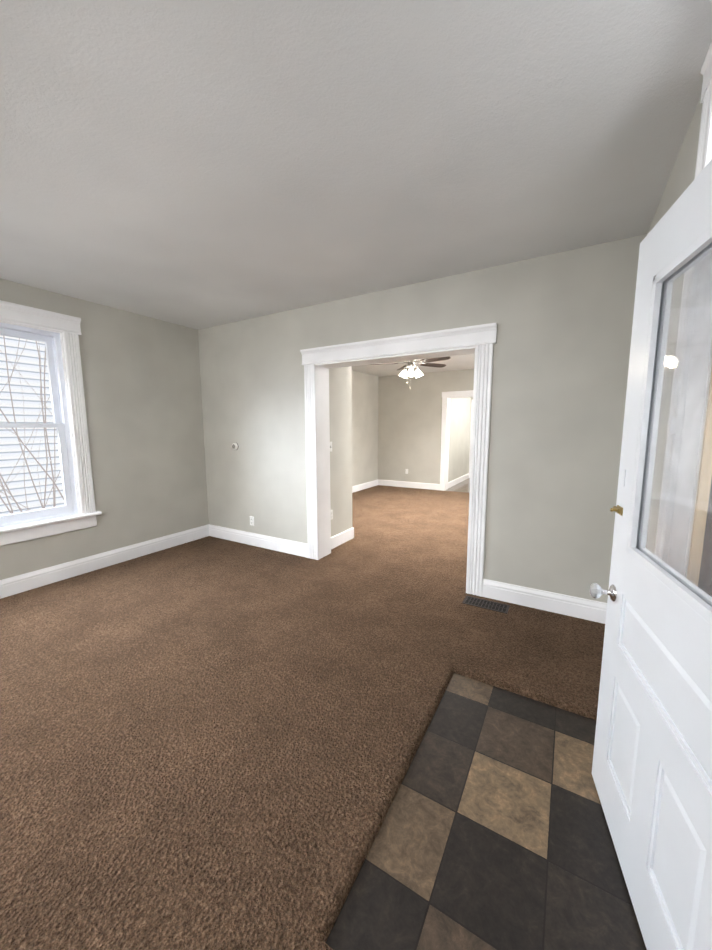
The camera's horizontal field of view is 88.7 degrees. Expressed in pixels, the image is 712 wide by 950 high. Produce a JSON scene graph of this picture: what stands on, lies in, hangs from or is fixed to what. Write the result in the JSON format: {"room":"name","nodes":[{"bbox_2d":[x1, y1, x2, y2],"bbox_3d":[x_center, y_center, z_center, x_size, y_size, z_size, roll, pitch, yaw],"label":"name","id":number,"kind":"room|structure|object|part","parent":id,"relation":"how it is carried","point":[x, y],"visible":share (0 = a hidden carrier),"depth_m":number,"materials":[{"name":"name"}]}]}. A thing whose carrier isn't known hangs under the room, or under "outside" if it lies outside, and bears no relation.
{"room":"empty living room","nodes":[
{"label":"empty living room","id":0,"kind":"room"},
{"bbox_2d":[0,278,377,579],"bbox_3d":[-1.766,-0.560,5.145,0.200,2.610,9.230,4,9,30],"label":"wall","id":1,"kind":"structure","parent":0,"point":[142,389],"depth_m":3.94,"materials":[{"name":"grey paint"}]},
{"bbox_2d":[0,300,101,545],"bbox_3d":[-2.975,-0.410,3.032,0.255,1.986,1.290,4,9,30],"label":"window","id":2,"kind":"structure","parent":1,"relation":"in","point":[63,331],"depth_m":3.35,"materials":[{"name":"white plastic"}]},
{"bbox_3d":[-3.003,-0.795,2.998,0.004,0.741,0.798,4,9,30],"label":"sash glass","id":3,"kind":"part","parent":2,"relation":"part of","materials":[{"name":"clear glass"}]},
{"bbox_3d":[-3.003,-0.802,2.997,0.038,0.817,0.888,4,9,30],"label":"window sash","id":4,"kind":"part","parent":2,"relation":"part of","materials":[{"name":"white plastic"}]},
{"bbox_3d":[-2.957,-0.030,3.072,0.004,0.746,0.798,4,9,30],"label":"sash glass","id":5,"kind":"part","parent":2,"relation":"part of","materials":[{"name":"clear glass"}]},
{"bbox_3d":[-2.957,-0.011,3.074,0.038,0.847,0.888,4,9,30],"label":"window sash","id":6,"kind":"part","parent":2,"relation":"part of","materials":[{"name":"white wood"}]},
{"bbox_3d":[-2.980,-0.405,3.036,0.095,1.685,0.960,4,9,30],"label":"vinyl frame","id":7,"kind":"part","parent":2,"relation":"part of","materials":[{"name":"white plastic"}]},
{"bbox_2d":[0,525,207,598],"bbox_3d":[-2.910,0.943,3.152,0.017,0.152,3.865,4,9,30],"label":"baseboard","id":8,"kind":"structure","parent":1,"relation":"attached to","point":[10,586],"depth_m":3.62,"materials":[{"name":"white wood"}]},
{"bbox_2d":[352,480,377,492],"bbox_3d":[-0.477,0.407,7.264,0.016,0.138,4.060,4,9,30],"label":"baseboard","id":9,"kind":"structure","parent":1,"relation":"attached to","point":[359,487],"depth_m":8.39,"materials":[{"name":"white wood"}]},
{"bbox_2d":[0,485,604,949],"bbox_3d":[0.203,0.898,4.154,4.375,0.036,8.800,4,9,30],"label":"floor carpet","id":10,"kind":"object","parent":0,"point":[208,743],"visible":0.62,"depth_m":1.82,"materials":[{"name":"brown carpet"}]},
{"bbox_2d":[462,596,509,613],"bbox_3d":[1.040,1.046,2.918,0.340,0.024,0.150,4,9,30],"label":"air vent register","id":11,"kind":"object","parent":10,"relation":"in","point":[486,604],"visible":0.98,"depth_m":2.91,"materials":[{"name":"brown metal"}]},
{"bbox_2d":[329,366,351,536],"bbox_3d":[-0.938,-0.502,4.683,1.700,2.610,0.615,4,9,30],"label":"wall block","id":12,"kind":"object","parent":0,"point":[340,397],"visible":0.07,"depth_m":4.32,"materials":[{"name":"grey paint"}]},
{"bbox_2d":[331,527,353,548],"bbox_3d":[-0.198,0.779,4.405,0.016,0.138,0.600,4,9,30],"label":"baseboard","id":13,"kind":"structure","parent":12,"relation":"attached to","point":[342,538],"depth_m":4.44,"materials":[{"name":"white wood"}]},
{"bbox_2d":[0,0,711,376],"bbox_3d":[1.055,-1.960,5.261,4.775,0.120,12.600,4,9,30],"label":"ceiling","id":14,"kind":"structure","parent":0,"point":[198,164],"depth_m":1.53,"materials":[{"name":"white paint"}]},
{"bbox_2d":[370,357,449,383],"bbox_3d":[0.899,-1.635,5.613,1.234,0.615,1.286,7,10,44],"label":"ceiling fan","id":15,"kind":"object","parent":14,"relation":"hanging from","point":[411,364],"visible":0.83,"depth_m":5.64,"materials":[{"name":"silver metal"}]},
{"bbox_3d":[0.867,-1.639,5.645,0.494,0.615,0.519,7,10,44],"label":"motor","id":16,"kind":"part","parent":15,"relation":"part of","materials":[{"name":"silver metal"}]},
{"bbox_2d":[198,234,646,602],"bbox_3d":[0.002,-0.370,3.650,4.375,2.610,0.230,4,9,30],"label":"wall","id":17,"kind":"structure","parent":0,"point":[562,345],"depth_m":2.81,"materials":[{"name":"grey paint"}]},
{"bbox_2d":[232,443,238,449],"bbox_3d":[-1.452,-0.342,4.358,0.092,0.092,0.038,4,9,30],"label":"thermostat","id":18,"kind":"object","parent":17,"relation":"attached to","point":[235,446],"visible":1,"depth_m":4.34,"materials":[{"name":"white plastic"}]},
{"bbox_2d":[250,516,253,525],"bbox_3d":[-1.253,0.553,4.375,0.070,0.115,0.008,4,9,30],"label":"outlet","id":19,"kind":"object","parent":17,"relation":"attached to","point":[252,520],"visible":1,"depth_m":4.37,"materials":[{"name":"white plastic"}]},
{"bbox_2d":[208,524,307,557],"bbox_3d":[-1.220,0.778,4.380,1.620,0.152,0.017,4,9,30],"label":"baseboard","id":20,"kind":"structure","parent":17,"relation":"attached to","point":[263,541],"depth_m":4.32,"materials":[{"name":"white wood"}]},
{"bbox_2d":[300,323,496,596],"bbox_3d":[0.323,-0.136,3.474,1.875,2.190,0.295,4,9,30],"label":"door frame","id":21,"kind":"structure","parent":17,"relation":"attached to","point":[478,341],"depth_m":3.19,"materials":[{"name":"white wood"}]},
{"bbox_2d":[482,579,606,623],"bbox_3d":[1.435,0.971,2.835,0.865,0.152,0.017,4,9,30],"label":"baseboard","id":22,"kind":"structure","parent":17,"relation":"attached to","point":[581,608],"depth_m":2.81,"materials":[{"name":"white wood"}]},
{"bbox_2d":[378,369,473,483],"bbox_3d":[2.483,-0.924,7.844,4.375,2.610,0.230,4,9,30],"label":"wall","id":23,"kind":"structure","parent":0,"point":[409,423],"depth_m":8.38,"materials":[{"name":"grey paint"}]},
{"bbox_2d":[378,479,439,489],"bbox_3d":[1.228,0.228,8.596,1.539,0.138,0.016,4,9,30],"label":"baseboard","id":24,"kind":"structure","parent":23,"relation":"attached to","point":[430,486],"depth_m":8.56,"materials":[{"name":"white wood"}]},
{"bbox_2d":[440,390,472,490],"bbox_3d":[2.415,-0.712,7.904,1.106,2.175,0.254,4,9,30],"label":"door frame","id":25,"kind":"structure","parent":23,"relation":"attached to","point":[445,431],"depth_m":7.96,"materials":[{"name":"white wood"}]},
{"bbox_2d":[445,478,469,492],"bbox_3d":[3.997,0.263,8.959,2.735,0.032,3.400,4,9,30],"label":"floor","id":26,"kind":"structure","parent":0,"point":[463,486],"depth_m":8.62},
{"bbox_2d":[448,397,471,481],"bbox_3d":[2.857,-1.166,9.696,0.150,2.610,3.370,4,9,30],"label":"wall","id":27,"kind":"structure","parent":0,"point":[460,424],"depth_m":9.12,"materials":[{"name":"grey paint"}]},
{"bbox_2d":[448,473,468,487],"bbox_3d":[2.624,0.137,9.294,0.016,0.138,2.150,4,9,30],"label":"baseboard","id":28,"kind":"structure","parent":27,"relation":"attached to","point":[464,477],"depth_m":9.17,"materials":[{"name":"white wood"}]},
{"bbox_2d":[646,97,701,553],"bbox_3d":[3.032,-0.438,4.292,0.200,2.660,12.600,4,9,30],"label":"wall","id":29,"kind":"structure","parent":0,"point":[681,178],"depth_m":1.52,"materials":[{"name":"grey paint"}]},
{"bbox_2d":[592,160,711,949],"bbox_3d":[0.852,0.277,0.965,0.044,2.044,0.860,2,8,19],"label":"door leaf","id":30,"kind":"structure","parent":29,"relation":"in","point":[652,767],"depth_m":1.03,"materials":[{"name":"white paint"}]},
{"bbox_2d":[610,469,625,515],"bbox_3d":[0.943,0.059,1.316,0.031,0.164,0.058,2,8,19],"label":"door lock","id":31,"kind":"object","parent":30,"relation":"attached to","point":[618,509],"depth_m":1.30,"materials":[{"name":"gold metal"}]},
{"bbox_2d":[589,243,711,605],"bbox_3d":[0.871,-0.035,0.982,0.199,1.091,0.681,2,8,19],"label":"glass pane","id":32,"kind":"object","parent":30,"relation":"attached to","point":[596,591],"depth_m":0.99,"materials":[{"name":"glass"}]},
{"bbox_3d":[0.974,0.437,1.338,0.199,0.062,0.062,2,8,19],"label":"knob","id":33,"kind":"part","parent":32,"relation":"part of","materials":[{"name":"silver metal"}]},
{"bbox_3d":[0.853,-0.139,0.910,0.005,0.865,0.560,2,8,19],"label":"glass","id":34,"kind":"part","parent":32,"relation":"part of","materials":[{"name":"clear glass"}]},
{"bbox_2d":[655,41,711,596],"bbox_3d":[0.994,0.007,0.850,0.264,2.639,1.150,4,9,30],"label":"door frame","id":35,"kind":"structure","parent":29,"relation":"attached to","point":[704,155],"depth_m":1.24,"materials":[{"name":"white wood"}]},
{"bbox_3d":[1.063,0.785,5.619,4.775,0.124,12.600,4,9,30],"label":"floor","id":36,"kind":"structure","parent":0,"visible":0},
{"bbox_2d":[325,673,646,949],"bbox_3d":[0.596,1.271,1.381,0.865,0.009,1.370,4,9,30],"label":"floor","id":37,"kind":"structure","parent":36,"relation":"on","point":[493,833],"depth_m":1.25,"materials":[{"name":"tile"}]},
{"label":"outside","id":38,"kind":"structure","parent":0,"visible":0},
{"bbox_3d":[-4.163,1.833,4.873,3.360,0.050,16.000,4,9,30],"label":"ground","id":39,"kind":"structure","parent":38,"visible":0},
{"bbox_2d":[0,336,63,513],"bbox_3d":[-4.345,-2.189,4.066,2.852,8.145,7.330,4,9,30],"label":"branches","id":40,"kind":"object","parent":39,"relation":"on","point":[23,452],"depth_m":4.43,"materials":[{"name":"brown plant"}]},
{"bbox_2d":[0,335,64,514],"bbox_3d":[-5.580,-2.261,5.171,0.100,8.000,16.000,4,9,30],"label":"siding","id":41,"kind":"object","parent":39,"relation":"on","point":[33,403],"depth_m":5.80,"materials":[{"name":"white plastic"}]}
]}

